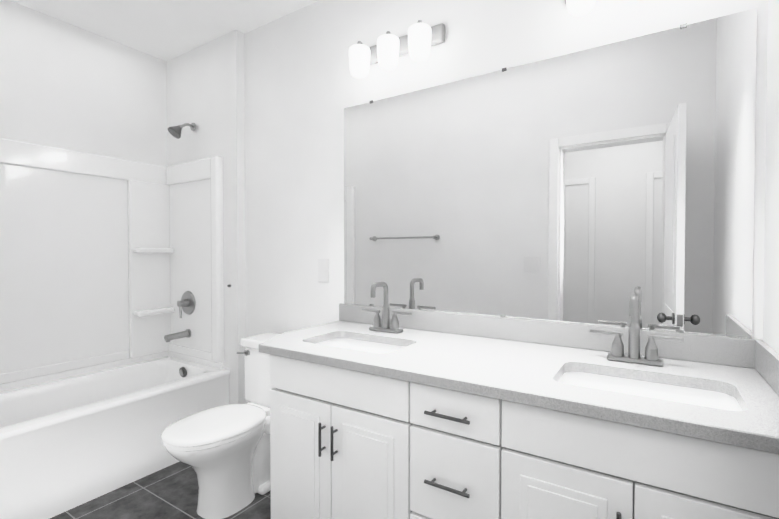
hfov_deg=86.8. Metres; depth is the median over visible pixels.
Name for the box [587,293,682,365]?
faucet
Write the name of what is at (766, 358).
backsplash
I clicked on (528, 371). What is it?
countertop
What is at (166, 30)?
ceiling
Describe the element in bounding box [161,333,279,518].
toilet
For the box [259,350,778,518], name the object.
bathroom vanity
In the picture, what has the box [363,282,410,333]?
faucet
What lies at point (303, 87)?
wall
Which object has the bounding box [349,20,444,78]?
vanity light
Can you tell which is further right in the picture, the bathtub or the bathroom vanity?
the bathroom vanity
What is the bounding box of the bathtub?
[0,123,229,518]
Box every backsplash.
[339,303,754,365]
[755,339,778,393]
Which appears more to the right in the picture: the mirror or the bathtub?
the mirror
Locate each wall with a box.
[0,0,166,166]
[167,30,245,403]
[244,0,767,403]
[763,0,778,352]
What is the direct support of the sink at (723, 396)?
in the countertop
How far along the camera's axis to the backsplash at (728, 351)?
1.70 m
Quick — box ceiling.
[10,0,318,61]
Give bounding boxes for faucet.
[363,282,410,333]
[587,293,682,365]
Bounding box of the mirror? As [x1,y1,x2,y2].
[344,8,756,337]
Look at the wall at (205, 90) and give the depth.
2.80 m
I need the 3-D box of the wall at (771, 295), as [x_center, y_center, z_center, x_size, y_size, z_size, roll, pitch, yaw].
[0.396,-0.100,-0.056,0.120,2.740,3.300,1,1,33]
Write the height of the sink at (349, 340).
0.157 m
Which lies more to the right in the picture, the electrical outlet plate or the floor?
the electrical outlet plate
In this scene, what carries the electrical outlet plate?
attached to the wall at (303, 87)
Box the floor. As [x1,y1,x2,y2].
[50,461,270,518]
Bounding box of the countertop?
[259,322,778,449]
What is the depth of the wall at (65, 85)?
2.69 m
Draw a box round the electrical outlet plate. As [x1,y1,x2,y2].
[318,259,328,281]
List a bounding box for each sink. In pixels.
[315,334,410,353]
[555,366,742,409]

